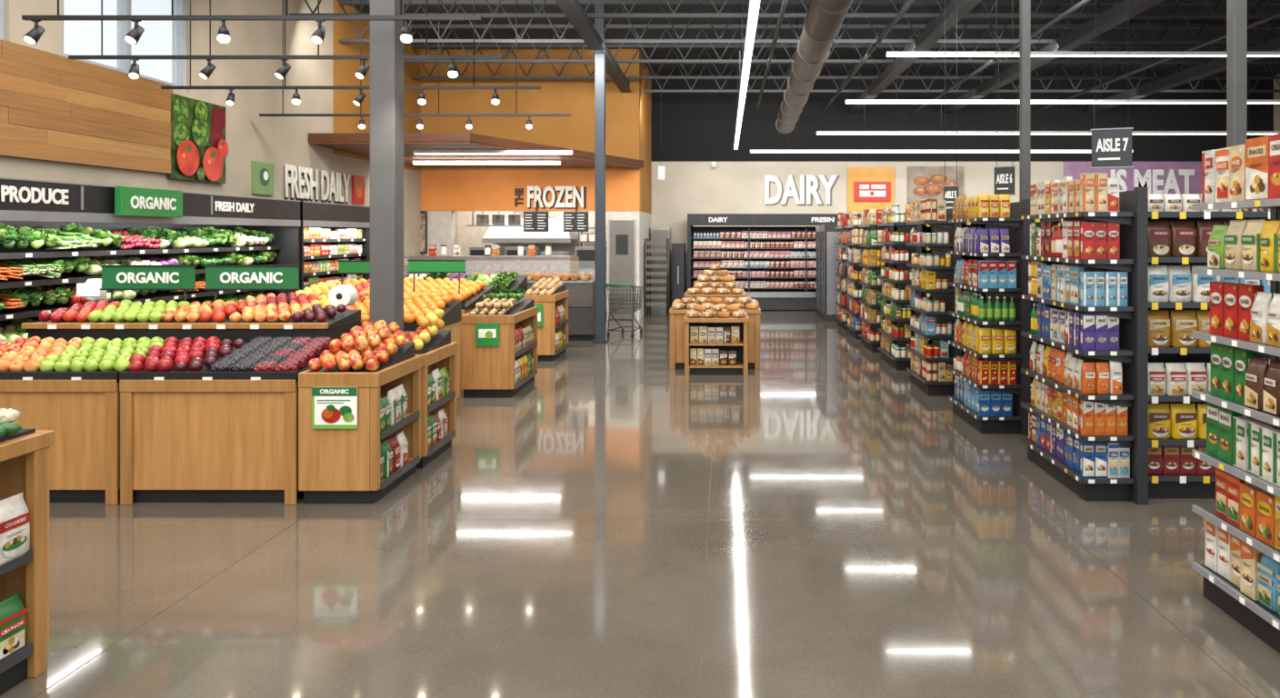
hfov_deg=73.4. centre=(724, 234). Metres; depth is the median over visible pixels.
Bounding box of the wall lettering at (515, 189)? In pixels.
[514,188,523,206]
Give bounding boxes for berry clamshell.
[210,360,236,371]
[221,354,246,364]
[231,349,255,358]
[231,360,257,371]
[241,342,264,351]
[242,354,267,364]
[250,337,273,346]
[252,349,276,357]
[252,360,278,371]
[261,342,284,351]
[263,354,287,364]
[270,337,292,346]
[272,349,296,358]
[274,360,299,371]
[281,342,304,351]
[284,354,308,368]
[290,337,312,346]
[293,349,316,361]
[301,342,324,355]
[310,337,331,349]
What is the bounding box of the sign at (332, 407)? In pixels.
[311,387,357,429]
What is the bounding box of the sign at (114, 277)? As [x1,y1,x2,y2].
[100,265,197,301]
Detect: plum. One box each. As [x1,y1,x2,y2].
[174,361,188,371]
[188,360,202,371]
[190,356,203,364]
[204,350,218,359]
[204,356,217,368]
[205,346,219,354]
[219,344,231,349]
[219,347,231,358]
[220,339,232,347]
[232,339,245,349]
[291,311,302,321]
[302,310,313,319]
[304,312,315,321]
[311,303,321,312]
[315,310,327,316]
[315,312,327,322]
[325,305,336,311]
[326,308,337,317]
[336,303,346,312]
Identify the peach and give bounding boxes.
[0,355,14,361]
[0,360,10,371]
[1,350,17,358]
[9,359,25,371]
[13,354,29,361]
[16,350,31,358]
[20,346,35,353]
[21,340,39,349]
[23,360,39,371]
[29,355,44,363]
[30,350,47,357]
[34,346,49,353]
[38,341,53,349]
[40,337,55,344]
[46,350,60,358]
[50,346,64,353]
[51,341,67,348]
[53,338,68,345]
[64,341,79,349]
[68,337,81,347]
[186,311,199,322]
[187,309,199,314]
[199,306,210,312]
[200,309,212,317]
[212,299,224,307]
[213,302,225,308]
[224,300,236,306]
[229,311,241,322]
[241,306,253,313]
[241,309,253,316]
[241,311,254,322]
[252,309,265,316]
[253,306,265,311]
[254,311,266,322]
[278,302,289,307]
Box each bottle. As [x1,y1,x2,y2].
[957,290,960,313]
[959,290,963,314]
[960,291,963,314]
[970,292,974,318]
[972,292,976,318]
[974,292,978,319]
[977,293,981,319]
[978,296,985,320]
[985,296,992,320]
[993,296,1000,320]
[1000,296,1008,320]
[1008,297,1015,320]
[1030,302,1036,333]
[1034,303,1037,334]
[1050,225,1056,257]
[1053,225,1058,257]
[1056,222,1061,257]
[1060,222,1062,257]
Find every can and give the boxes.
[922,368,925,379]
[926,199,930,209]
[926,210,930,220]
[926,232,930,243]
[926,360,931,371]
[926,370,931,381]
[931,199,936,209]
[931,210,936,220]
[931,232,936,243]
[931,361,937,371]
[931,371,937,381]
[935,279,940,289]
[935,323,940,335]
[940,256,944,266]
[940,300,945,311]
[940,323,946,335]
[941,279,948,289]
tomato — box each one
[62,310,76,322]
[75,312,88,322]
[79,307,91,312]
[83,305,94,310]
[94,304,105,309]
[96,300,109,304]
[96,302,108,306]
[108,302,119,309]
[199,311,211,322]
[211,311,225,322]
[212,309,225,314]
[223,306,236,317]
[236,300,248,306]
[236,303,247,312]
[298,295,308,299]
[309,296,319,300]
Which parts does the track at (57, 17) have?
hanging rod, hanging rod, rail, hanging rod, hanging rod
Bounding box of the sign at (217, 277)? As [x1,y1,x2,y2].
[203,265,299,305]
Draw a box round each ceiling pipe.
[754,0,788,114]
[821,0,915,111]
[907,0,1091,116]
[1030,11,1279,113]
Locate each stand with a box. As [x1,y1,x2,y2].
[0,360,145,505]
[0,429,54,695]
[119,344,329,505]
[298,341,422,503]
[358,300,461,398]
[405,275,527,293]
[414,330,457,468]
[460,285,494,391]
[460,299,538,397]
[520,284,569,361]
[682,314,749,375]
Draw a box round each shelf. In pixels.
[0,240,280,259]
[0,261,280,289]
[0,289,256,320]
[0,549,31,575]
[0,642,31,674]
[21,310,360,344]
[303,238,367,242]
[303,252,367,259]
[303,270,338,277]
[380,410,419,439]
[380,455,419,489]
[403,269,576,270]
[427,430,455,456]
[428,390,455,412]
[465,210,539,226]
[514,340,537,357]
[514,370,537,389]
[555,319,568,329]
[555,343,568,355]
[690,238,815,239]
[690,247,815,249]
[690,257,815,259]
[690,266,815,268]
[690,276,815,278]
[691,286,815,289]
[835,226,860,329]
[844,225,875,339]
[858,224,893,351]
[877,212,921,370]
[906,208,961,395]
[948,199,1031,436]
[1020,186,1148,505]
[1191,198,1279,653]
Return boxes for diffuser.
[413,163,560,164]
[414,153,572,154]
[750,151,1091,152]
[816,133,1276,134]
[845,102,1279,103]
[886,55,1279,57]
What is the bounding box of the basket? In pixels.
[607,285,643,313]
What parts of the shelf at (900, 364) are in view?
price rail, price rail, price rail, price rail, price rail, price rail, price rail, shelf, shelf, shelf, shelf, price rail, shelf, shelf, shelf, panel, upright post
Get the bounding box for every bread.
[580,275,588,280]
[671,302,685,309]
[681,297,694,302]
[685,310,701,317]
[686,302,699,309]
[687,288,700,293]
[693,281,706,288]
[695,297,709,302]
[697,275,709,280]
[701,287,715,293]
[701,302,713,309]
[701,310,715,317]
[703,270,715,275]
[710,264,722,269]
[710,275,721,280]
[710,281,721,288]
[710,304,723,310]
[716,288,729,293]
[717,303,728,309]
[724,297,737,302]
[725,281,737,288]
[730,303,744,309]
[732,288,743,293]
[732,310,747,317]
[738,297,751,303]
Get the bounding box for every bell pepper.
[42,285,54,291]
[67,294,79,307]
[80,296,87,304]
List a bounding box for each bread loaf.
[403,264,408,269]
[466,264,475,269]
[475,264,484,269]
[484,264,493,269]
[494,264,502,269]
[503,264,512,269]
[512,264,521,269]
[522,264,530,269]
[531,264,539,269]
[533,274,542,280]
[541,264,549,269]
[542,274,551,279]
[550,264,559,269]
[560,264,568,269]
[561,274,569,280]
[570,274,579,280]
[582,273,590,279]
[693,305,706,310]
[710,297,721,302]
[716,270,728,275]
[717,311,729,317]
[721,276,733,280]
[726,304,739,310]
[745,303,758,309]
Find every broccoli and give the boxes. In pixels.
[0,302,5,310]
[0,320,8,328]
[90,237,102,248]
[194,252,204,255]
[197,258,210,266]
[199,234,207,239]
[201,237,216,246]
[201,254,214,259]
[206,258,218,265]
[215,258,222,265]
[221,258,230,264]
[252,255,264,263]
[465,276,474,280]
[469,274,478,279]
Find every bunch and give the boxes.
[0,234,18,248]
[0,259,21,264]
[0,266,24,272]
[0,267,11,273]
[0,272,22,279]
[0,274,8,280]
[0,293,9,298]
[0,297,23,304]
[0,302,24,309]
[2,262,39,271]
[5,259,37,263]
[6,228,20,236]
[12,267,38,277]
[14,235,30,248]
[17,261,50,270]
[20,269,45,277]
[22,258,49,263]
[31,261,60,270]
[34,226,61,231]
[35,270,60,278]
[44,241,77,249]
[56,230,75,236]
[56,235,78,243]
[60,230,87,236]
[60,234,87,243]
[71,241,86,247]
[73,234,99,242]
[76,240,96,249]
[102,230,121,234]
[112,242,134,249]
[113,233,133,238]
[116,260,130,265]
[120,238,136,243]
[121,233,142,238]
[122,227,137,235]
[124,241,142,247]
[126,237,145,243]
[131,241,152,248]
[133,230,148,238]
[137,237,153,242]
[138,290,149,295]
[140,228,159,239]
[145,237,162,243]
[151,243,159,248]
[154,230,168,239]
[162,234,177,244]
[168,290,190,293]
[174,230,182,238]
[181,227,199,233]
[184,230,199,237]
[194,298,205,303]
[195,281,205,286]
[202,296,213,300]
[205,229,221,235]
[208,251,222,259]
[230,226,244,233]
[243,252,256,260]
[246,230,259,237]
[257,230,265,238]
[261,233,274,242]
[490,289,499,293]
[499,289,508,293]
[508,289,518,293]
[517,289,526,294]
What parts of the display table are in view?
corner post, corner post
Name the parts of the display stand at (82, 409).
rail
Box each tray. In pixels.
[0,360,145,382]
[0,429,35,442]
[119,344,329,382]
[317,341,414,372]
[358,300,461,331]
[414,330,450,354]
[461,285,494,310]
[475,299,533,315]
[530,284,565,295]
[646,240,668,245]
[646,249,668,252]
[646,256,668,259]
[646,264,668,268]
[646,271,668,275]
[646,279,668,283]
[646,287,668,290]
[646,294,668,298]
[646,301,668,306]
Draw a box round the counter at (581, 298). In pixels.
[527,278,594,340]
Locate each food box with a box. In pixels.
[305,277,311,288]
[307,227,311,239]
[307,243,313,256]
[310,261,315,272]
[311,227,315,239]
[311,277,315,284]
[313,243,317,255]
[313,276,319,284]
[315,227,318,239]
[315,261,319,271]
[317,227,321,239]
[317,243,319,255]
[321,229,324,239]
[324,229,327,239]
[327,229,330,239]
[335,229,341,239]
[341,229,344,239]
[344,229,347,239]
[429,244,436,256]
[453,244,460,256]
[492,244,499,256]
[528,244,535,256]
[850,211,852,225]
[864,209,869,224]
[870,249,876,266]
[870,309,876,322]
[876,209,882,224]
[880,316,885,329]
[884,318,886,331]
[890,245,895,260]
[890,282,895,298]
[910,201,912,221]
[910,288,912,306]
[910,351,912,369]
[911,268,917,285]
[911,353,915,370]
[912,200,916,221]
[912,289,919,307]
[914,332,917,350]
[915,354,917,372]
[916,199,919,221]
[917,333,919,351]
[917,357,920,374]
[918,199,924,220]
[919,335,921,352]
[921,269,923,288]
[921,313,924,332]
[921,336,928,353]
[923,269,927,288]
[924,314,927,333]
[925,270,935,289]
[926,316,935,335]
[936,200,946,220]
[937,362,945,381]
[940,340,948,358]
[945,364,952,381]
[954,374,957,399]
[955,287,961,312]
[957,376,960,400]
[960,378,963,402]
[963,290,969,315]
[963,380,965,403]
[964,380,968,406]
[966,290,969,316]
[967,290,974,317]
[968,259,972,286]
[968,353,971,379]
[968,382,971,409]
[971,355,974,379]
[971,385,975,410]
[972,260,974,286]
[974,260,981,287]
[974,356,982,382]
[975,387,983,412]
[978,260,988,288]
[978,360,988,384]
[978,390,989,416]
[988,260,997,288]
[988,360,997,384]
[989,390,1001,416]
[997,260,1006,288]
[997,360,1006,384]
[1001,391,1012,416]
[1006,260,1016,288]
[1006,361,1016,384]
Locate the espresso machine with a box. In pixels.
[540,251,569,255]
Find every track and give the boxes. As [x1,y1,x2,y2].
[21,0,481,20]
[68,0,502,59]
[160,0,540,89]
[259,0,570,116]
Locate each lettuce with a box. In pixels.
[0,223,9,229]
[0,228,8,236]
[0,288,18,297]
[9,292,30,309]
[10,317,32,332]
[14,287,30,294]
[15,226,32,237]
[23,231,47,249]
[26,285,44,295]
[28,292,43,306]
[32,230,45,236]
[32,257,54,262]
[40,290,59,305]
[42,228,59,234]
[43,233,60,246]
[49,259,68,273]
[50,287,74,304]
[58,222,80,231]
[59,257,73,260]
[62,259,76,272]
[70,256,90,273]
[73,227,96,239]
[90,229,103,238]
[96,231,114,246]
[110,233,124,245]
[160,228,176,236]
[160,253,173,258]
[172,255,187,265]
[181,254,195,265]
[191,256,202,265]
[194,227,204,234]
[195,273,200,280]
[200,227,209,235]
[209,233,224,243]
[210,295,220,300]
[216,293,230,299]
[218,229,229,235]
[219,233,227,244]
[220,251,238,263]
[224,297,238,302]
[226,293,236,298]
[227,233,237,242]
[229,230,238,237]
[235,253,246,264]
[239,250,253,254]
[240,290,253,296]
[242,229,249,235]
[256,250,270,262]
[256,290,266,295]
[265,250,277,261]
[482,293,493,299]
[487,281,498,289]
[491,279,499,287]
[492,293,501,299]
[493,276,502,283]
[497,273,505,279]
[498,271,508,277]
[498,281,508,289]
[501,279,509,286]
[501,293,511,300]
[503,276,513,283]
[510,270,519,278]
[510,293,520,301]
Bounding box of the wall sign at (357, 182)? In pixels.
[351,175,364,204]
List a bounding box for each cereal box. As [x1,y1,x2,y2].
[1028,411,1033,440]
[1030,184,1032,215]
[1030,224,1031,255]
[1031,183,1038,214]
[1031,221,1040,256]
[1031,413,1036,444]
[1036,380,1043,409]
[1036,415,1040,447]
[1037,181,1040,214]
[1037,262,1046,298]
[1037,302,1043,336]
[1040,180,1049,214]
[1040,221,1046,256]
[1040,382,1047,410]
[1040,418,1046,449]
[1041,303,1050,336]
[1042,265,1051,298]
[1044,307,1051,339]
[1044,384,1050,413]
[1045,183,1049,213]
[1045,265,1051,299]
[1046,221,1056,257]
[1046,420,1050,452]
[1047,386,1055,416]
[1050,180,1059,213]
[1050,308,1056,339]
[1050,423,1056,457]
[1051,264,1056,300]
[1052,309,1059,341]
[1053,181,1059,213]
[1053,388,1060,419]
[1056,264,1066,300]
[1056,426,1059,459]
[1057,390,1063,421]
[1059,428,1064,462]
[1060,181,1062,212]
[1060,264,1065,301]
[1060,310,1068,343]
[1062,176,1072,212]
[1062,220,1067,258]
[1063,391,1067,424]
[1064,431,1068,464]
[1065,265,1069,302]
[1067,180,1074,212]
[1067,220,1074,258]
[1067,393,1072,428]
[1068,310,1077,346]
[1068,433,1074,469]
[1070,265,1076,303]
[1072,396,1080,430]
[1073,220,1085,259]
[1073,266,1084,305]
[1074,179,1079,211]
[1074,311,1084,348]
[1074,437,1079,472]
[1080,173,1094,211]
[1080,222,1094,259]
[1080,271,1093,306]
[1080,313,1094,350]
[1080,400,1093,435]
[1080,440,1094,478]
[1093,271,1104,306]
[1093,402,1104,435]
[1094,172,1107,211]
[1094,222,1106,259]
[1094,314,1107,350]
[1094,443,1107,477]
[1104,271,1116,306]
[1104,403,1115,435]
[1106,222,1119,259]
[1107,178,1119,211]
[1107,316,1119,350]
[1107,443,1119,478]
[1115,404,1127,435]
[1116,271,1127,306]
[1119,446,1129,478]
[1148,445,1161,474]
[1161,445,1179,475]
[1180,445,1196,475]
[1196,445,1213,475]
[1201,149,1215,203]
[1205,519,1218,572]
[1206,401,1218,457]
[1210,280,1228,336]
[1210,342,1225,397]
[1215,147,1229,202]
[1215,467,1227,519]
[1218,406,1242,465]
[1218,526,1229,580]
[1220,344,1239,401]
[1223,282,1248,339]
[1227,472,1247,527]
[1229,144,1245,201]
[1230,533,1239,588]
[1232,416,1255,470]
[1234,348,1258,404]
[1238,283,1263,341]
[1239,209,1253,211]
[1240,482,1264,537]
[1240,540,1262,600]
[1245,135,1269,200]
[1248,420,1272,476]
[1253,209,1269,211]
[1256,490,1274,547]
[1259,425,1279,483]
[1269,133,1279,199]
[1273,430,1279,486]
[1274,495,1279,549]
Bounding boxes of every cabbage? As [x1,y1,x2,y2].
[0,333,19,344]
[0,334,7,341]
[14,332,28,339]
[52,284,68,289]
[63,283,76,289]
[81,264,101,275]
[86,257,100,264]
[90,257,111,264]
[103,292,115,301]
[104,262,120,265]
[106,290,122,299]
[117,290,136,300]
[144,254,159,261]
[151,239,169,249]
[156,254,166,259]
[156,260,169,265]
[164,257,179,265]
[168,238,188,248]
[179,237,195,247]
[181,235,204,248]
[198,240,209,248]
[226,238,245,247]
[235,257,253,265]
[476,276,485,281]
[478,273,489,279]
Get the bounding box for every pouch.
[0,492,29,565]
[0,592,27,659]
[303,227,309,239]
[303,244,307,256]
[303,261,308,273]
[305,244,309,256]
[306,261,312,272]
[318,260,323,271]
[320,243,324,255]
[320,260,326,271]
[322,243,328,255]
[324,260,329,270]
[326,243,331,255]
[328,260,332,270]
[330,244,334,254]
[330,260,335,270]
[333,244,338,254]
[334,260,338,269]
[336,243,341,254]
[340,243,345,254]
[343,243,349,254]
[345,273,351,280]
[346,228,351,239]
[347,243,352,253]
[350,228,354,239]
[352,228,358,239]
[352,243,358,253]
[380,396,391,429]
[380,401,385,431]
[380,439,393,479]
[380,450,383,481]
[386,388,400,426]
[388,435,400,472]
[394,383,408,420]
[396,430,408,467]
[428,372,436,403]
[428,380,431,405]
[428,414,437,447]
[428,423,431,449]
[431,368,442,400]
[432,413,441,442]
[437,408,448,439]
[439,367,449,397]
[514,330,519,351]
[514,360,520,381]
[514,361,518,384]
[515,328,521,349]
[517,358,523,380]
[519,327,524,349]
[520,356,526,379]
[522,328,527,347]
[523,354,529,377]
[524,327,529,345]
[526,326,531,344]
[526,354,530,374]
[528,352,533,373]
[529,325,533,343]
[555,332,559,349]
[556,308,560,323]
[557,331,560,349]
[559,305,563,322]
[559,330,563,347]
[560,304,565,320]
[560,331,565,346]
[690,326,698,342]
[690,348,697,365]
[697,348,704,365]
[699,326,707,342]
[704,349,711,365]
[708,327,715,343]
[711,349,719,365]
[715,327,723,342]
[719,350,728,365]
[723,326,730,342]
[728,350,736,365]
[730,326,739,342]
[841,294,847,306]
[842,213,847,226]
[842,231,847,243]
[842,263,847,275]
[842,279,847,291]
[849,281,852,295]
[851,299,855,311]
[854,250,860,262]
[854,300,860,313]
[854,317,860,329]
[860,210,863,225]
[860,268,864,282]
[861,285,865,300]
[861,304,864,318]
[863,268,867,282]
[864,324,869,338]
[866,230,870,245]
[867,210,870,224]
[867,288,870,303]
[867,325,872,339]
[868,269,872,285]
[870,209,876,224]
[870,230,877,245]
[870,270,876,285]
[870,289,876,305]
[876,290,882,305]
[877,230,883,245]
[880,298,884,312]
[880,334,884,348]
[882,207,887,223]
[882,246,887,259]
[882,299,889,312]
[882,335,886,349]
[883,280,887,295]
[884,207,889,223]
[884,227,889,241]
[886,207,890,223]
[886,281,890,297]
[887,320,892,333]
[887,338,890,352]
[889,339,894,354]
[890,301,894,317]
[891,302,896,318]
[894,304,901,319]
[904,324,910,338]
[905,204,910,222]
[905,285,909,299]
[906,343,910,358]
[909,227,916,242]
[913,203,916,221]
[914,268,919,286]
[919,270,921,287]
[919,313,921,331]
[919,358,922,376]
[952,197,958,219]
[953,227,959,250]
[953,318,959,341]
[954,260,960,283]
[955,320,961,343]
[956,194,962,219]
[956,227,962,251]
[958,259,964,284]
[960,194,966,219]
[960,227,965,251]
[960,322,964,344]
[961,260,968,284]
[961,320,968,346]
[961,351,968,375]
[962,197,969,218]
[962,226,968,251]
[965,226,970,251]
[965,260,969,285]
[965,322,971,347]
[965,357,968,376]
[966,196,970,218]
[967,196,973,218]
[968,226,973,252]
[968,323,974,349]
[970,195,977,218]
[971,226,977,252]
[971,324,977,349]
[974,195,979,217]
[974,226,980,252]
[974,325,979,351]
[978,194,989,217]
[978,228,989,252]
[978,328,991,354]
[989,194,999,217]
[989,228,999,252]
[990,327,1003,354]
[999,194,1009,217]
[999,228,1009,252]
[1003,329,1016,354]
[1029,340,1037,370]
[1030,378,1039,407]
[1033,344,1039,372]
[1035,229,1040,256]
[1036,343,1045,374]
[1042,345,1050,377]
[1047,346,1055,379]
[1051,348,1060,381]
[1056,350,1066,384]
[1063,350,1073,386]
[1064,316,1068,344]
[1068,356,1077,389]
[1074,359,1083,390]
[1080,362,1095,394]
[1095,362,1109,394]
[1109,360,1122,394]
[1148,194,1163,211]
[1148,220,1170,257]
[1148,265,1169,302]
[1148,310,1170,347]
[1148,362,1165,396]
[1148,403,1170,439]
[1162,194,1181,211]
[1164,362,1186,396]
[1167,265,1191,302]
[1170,220,1196,257]
[1170,310,1197,347]
[1170,403,1197,439]
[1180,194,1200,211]
[1185,362,1206,395]
[1190,265,1216,302]
[1195,220,1221,257]
[1196,310,1213,347]
[1196,403,1206,439]
[1200,194,1219,211]
[1205,362,1210,391]
[1207,225,1229,269]
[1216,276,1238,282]
[1220,209,1239,211]
[1222,220,1247,225]
[1224,220,1247,270]
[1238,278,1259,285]
[1241,219,1265,271]
[1244,356,1269,410]
[1248,416,1269,424]
[1250,291,1272,345]
[1256,220,1279,273]
[1257,552,1279,613]
[1260,280,1269,292]
[1263,360,1279,416]
[1266,293,1279,348]
[1273,227,1279,273]
[1276,574,1279,616]
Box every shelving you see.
[893,225,897,344]
[921,212,931,344]
[961,221,986,390]
[1031,218,1062,382]
[1148,194,1269,498]
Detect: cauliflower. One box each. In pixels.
[0,408,19,422]
[97,255,109,259]
[107,255,119,258]
[107,257,119,263]
[115,256,130,260]
[123,255,140,260]
[127,260,140,265]
[135,260,150,265]
[150,260,161,265]
[239,236,249,243]
[245,235,257,245]
[254,236,261,244]
[259,237,268,245]
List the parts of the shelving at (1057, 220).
price rail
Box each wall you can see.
[0,0,457,275]
[420,49,651,319]
[457,210,606,255]
[651,75,1273,307]
[1273,74,1279,130]
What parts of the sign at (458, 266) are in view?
support rod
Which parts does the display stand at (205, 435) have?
rail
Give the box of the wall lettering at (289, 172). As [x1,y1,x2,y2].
[284,165,349,204]
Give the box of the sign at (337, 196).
[285,164,349,201]
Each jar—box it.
[440,244,447,256]
[484,244,490,256]
[517,244,523,256]
[545,244,551,256]
[842,313,847,320]
[843,252,847,259]
[854,217,858,225]
[854,228,859,236]
[854,236,859,244]
[854,271,858,279]
[854,289,858,297]
[859,228,863,236]
[870,331,875,341]
[875,331,879,341]
[876,249,880,258]
[876,258,880,266]
[876,278,881,285]
[876,314,880,322]
[885,267,890,278]
[888,323,893,334]
[892,325,898,337]
[893,203,899,213]
[894,211,899,222]
[894,232,899,241]
[894,250,899,261]
[894,270,899,280]
[894,290,899,299]
[894,327,899,338]
[894,347,899,358]
[899,270,903,280]
[900,211,904,222]
[900,232,904,241]
[900,250,904,261]
[900,290,905,299]
[900,327,903,338]
[900,347,906,358]
[901,308,906,319]
[904,232,909,241]
[904,250,909,261]
[904,270,909,280]
[906,308,910,319]
[909,269,911,280]
[910,315,912,327]
[910,336,914,348]
[913,315,919,328]
[914,231,921,243]
[923,298,929,310]
[926,253,932,266]
[926,300,932,311]
[926,344,932,358]
[932,253,939,266]
[932,300,939,311]
[932,344,939,358]
[937,232,942,243]
[942,232,949,243]
[945,253,950,266]
[947,321,952,335]
[953,356,956,369]
[956,356,963,370]
[958,357,962,372]
[1028,260,1036,278]
[1028,278,1031,295]
[1030,260,1035,278]
[1030,278,1035,296]
[1034,260,1042,279]
[1034,279,1037,296]
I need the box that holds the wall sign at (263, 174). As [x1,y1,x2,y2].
[251,160,274,195]
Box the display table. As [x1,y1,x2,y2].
[669,280,760,369]
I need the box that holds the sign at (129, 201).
[114,186,182,217]
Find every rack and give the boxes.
[577,227,606,247]
[644,238,669,315]
[650,228,670,309]
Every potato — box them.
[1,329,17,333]
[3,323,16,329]
[477,302,483,308]
[493,303,500,308]
[538,285,544,289]
[545,285,551,289]
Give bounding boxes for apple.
[0,340,11,347]
[0,344,7,353]
[5,345,21,353]
[9,341,22,348]
[12,337,26,344]
[25,336,41,344]
[38,310,51,321]
[39,360,55,371]
[43,354,59,363]
[50,311,63,322]
[54,309,65,319]
[54,360,70,371]
[58,355,72,363]
[60,350,74,359]
[63,345,78,352]
[67,307,79,312]
[70,304,82,309]
[70,360,84,371]
[71,355,87,362]
[73,350,89,359]
[77,345,91,354]
[80,337,95,345]
[80,341,92,349]
[82,301,96,308]
[82,359,99,371]
[86,355,101,363]
[87,310,100,322]
[89,350,104,358]
[90,346,105,352]
[91,340,108,349]
[94,337,109,343]
[98,359,114,371]
[100,311,112,322]
[100,354,116,362]
[102,307,115,312]
[103,350,119,357]
[104,304,116,310]
[105,345,120,352]
[106,340,121,349]
[108,338,122,343]
[111,310,125,322]
[113,358,129,371]
[114,309,127,313]
[116,350,131,359]
[116,355,129,360]
[119,302,130,308]
[120,299,132,305]
[120,346,134,355]
[121,338,137,345]
[121,340,136,350]
[123,310,137,322]
[127,360,143,371]
[128,308,139,314]
[128,353,144,364]
[130,302,143,307]
[130,304,141,309]
[133,351,146,360]
[134,347,148,355]
[135,341,149,349]
[136,311,149,322]
[137,337,150,343]
[138,308,151,315]
[141,303,153,308]
[144,355,159,362]
[144,358,159,371]
[145,350,160,359]
[148,345,162,354]
[149,311,162,322]
[149,340,162,348]
[150,308,164,314]
[150,336,164,344]
[151,306,164,310]
[153,300,166,307]
[156,359,173,371]
[160,350,175,359]
[160,355,174,364]
[161,310,174,322]
[161,341,177,349]
[161,345,177,354]
[163,336,178,345]
[164,301,178,307]
[165,306,176,311]
[173,310,187,322]
[174,354,189,365]
[175,306,188,312]
[175,350,189,357]
[176,309,188,313]
[176,345,190,353]
[177,300,189,306]
[177,340,191,348]
[178,336,192,344]
[188,304,200,309]
[188,350,203,361]
[190,341,205,350]
[190,345,204,353]
[192,336,206,344]
[201,300,213,309]
[204,340,219,350]
[205,336,219,345]
[245,295,255,301]
[256,299,267,304]
[265,293,276,299]
[265,308,277,314]
[266,311,279,322]
[267,299,277,304]
[277,296,287,301]
[277,299,287,304]
[278,304,289,311]
[278,310,290,321]
[289,302,300,308]
[290,296,298,301]
[290,307,302,315]
[291,309,303,314]
[300,302,312,308]
[301,306,312,310]
[308,358,322,371]
[310,300,320,305]
[319,296,329,300]
[319,350,333,359]
[320,300,330,306]
[320,352,335,361]
[321,302,331,308]
[321,357,336,370]
[329,339,342,351]
[334,350,347,361]
[336,352,349,364]
[338,358,350,370]
[340,333,353,339]
[340,334,354,341]
[341,339,355,351]
[347,349,360,356]
[349,353,361,360]
[350,325,361,333]
[350,329,361,335]
[350,357,364,369]
[353,330,366,339]
[354,335,367,342]
[355,339,368,350]
[360,294,369,302]
[360,320,373,328]
[361,324,373,332]
[361,349,375,359]
[362,352,377,365]
[365,327,378,337]
[365,359,379,371]
[367,331,379,339]
[367,334,380,348]
[373,320,386,328]
[373,345,386,354]
[375,350,389,363]
[376,323,388,332]
[378,328,391,339]
[382,338,394,346]
[384,342,398,355]
[387,322,399,333]
[392,330,405,338]
[393,334,406,347]
[406,332,418,339]
[410,335,420,341]
[412,339,423,350]
[415,326,422,336]
[418,317,429,328]
[418,328,429,335]
[419,331,430,343]
[426,324,438,336]
[427,314,438,325]
[433,308,444,319]
[435,319,444,329]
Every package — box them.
[693,240,698,248]
[693,250,699,257]
[693,261,699,267]
[693,270,698,277]
[698,240,702,248]
[699,250,704,257]
[699,261,704,267]
[702,240,707,248]
[704,250,709,257]
[704,261,709,267]
[707,240,711,248]
[710,250,715,257]
[712,240,716,248]
[716,250,720,257]
[717,240,720,248]
[719,231,724,238]
[721,240,726,248]
[721,250,727,257]
[721,260,727,267]
[725,231,729,238]
[726,240,730,248]
[727,250,732,257]
[727,260,732,267]
[730,231,735,238]
[730,240,735,248]
[731,270,736,277]
[732,250,738,257]
[732,260,738,267]
[735,240,739,248]
[735,280,739,288]
[736,231,741,238]
[737,270,741,277]
[738,250,743,257]
[738,260,743,267]
[740,240,744,248]
[740,280,744,288]
[741,231,746,238]
[750,241,755,248]
[750,281,755,288]
[751,231,757,238]
[751,270,756,277]
[754,250,759,257]
[754,261,759,267]
[755,241,759,248]
[755,281,759,288]
[756,270,760,277]
[757,231,761,238]
[760,241,765,248]
[760,250,764,257]
[760,261,764,267]
[760,270,765,277]
[760,281,765,288]
[762,231,767,238]
[764,250,769,257]
[764,261,769,267]
[765,241,769,248]
[765,270,769,277]
[765,281,769,288]
[767,231,771,238]
[770,241,774,248]
[770,250,774,257]
[770,260,774,267]
[770,281,774,288]
[774,260,779,267]
[775,250,779,257]
[780,241,784,248]
[780,250,784,257]
[780,260,784,267]
[780,270,784,277]
[780,281,784,288]
[781,231,786,238]
[784,241,789,248]
[784,270,789,277]
[784,281,789,288]
[785,250,789,257]
[785,260,789,267]
[786,231,790,238]
[789,241,793,248]
[789,270,793,277]
[789,281,793,288]
[790,231,795,238]
[790,251,795,257]
[790,260,794,267]
[793,241,798,248]
[793,270,798,277]
[793,281,799,288]
[795,251,799,257]
[796,231,800,238]
[798,241,802,248]
[798,270,802,277]
[799,281,803,288]
[800,251,805,257]
[800,260,804,267]
[806,231,810,238]
[806,251,810,257]
[808,241,812,248]
[808,270,812,277]
[809,260,813,267]
[809,281,814,288]
[810,251,815,257]
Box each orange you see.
[354,302,364,308]
[355,305,366,309]
[360,310,368,315]
[360,314,369,323]
[362,300,369,306]
[403,295,411,301]
[403,299,414,305]
[403,309,411,314]
[403,313,415,324]
[409,306,419,311]
[410,293,420,300]
[413,310,423,321]
[414,299,424,305]
[416,301,426,307]
[416,314,425,324]
[418,303,429,310]
[420,292,429,298]
[420,295,430,299]
[422,309,433,316]
[424,299,433,305]
[428,301,438,308]
[429,291,439,299]
[429,305,439,311]
[432,296,442,302]
[436,300,445,309]
[440,291,449,297]
[441,295,450,304]
[453,294,463,301]
[460,291,467,300]
[464,282,472,287]
[464,290,471,298]
[469,288,476,295]
[472,284,480,292]
[477,280,485,289]
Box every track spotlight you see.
[22,19,45,44]
[123,19,144,44]
[128,58,139,79]
[198,58,216,79]
[217,20,229,42]
[225,89,234,105]
[274,58,290,79]
[291,89,300,104]
[310,20,326,44]
[352,89,366,106]
[354,58,369,79]
[358,116,365,129]
[400,20,412,42]
[417,89,425,104]
[417,116,423,129]
[448,59,457,78]
[466,116,472,129]
[491,89,499,104]
[526,116,531,129]

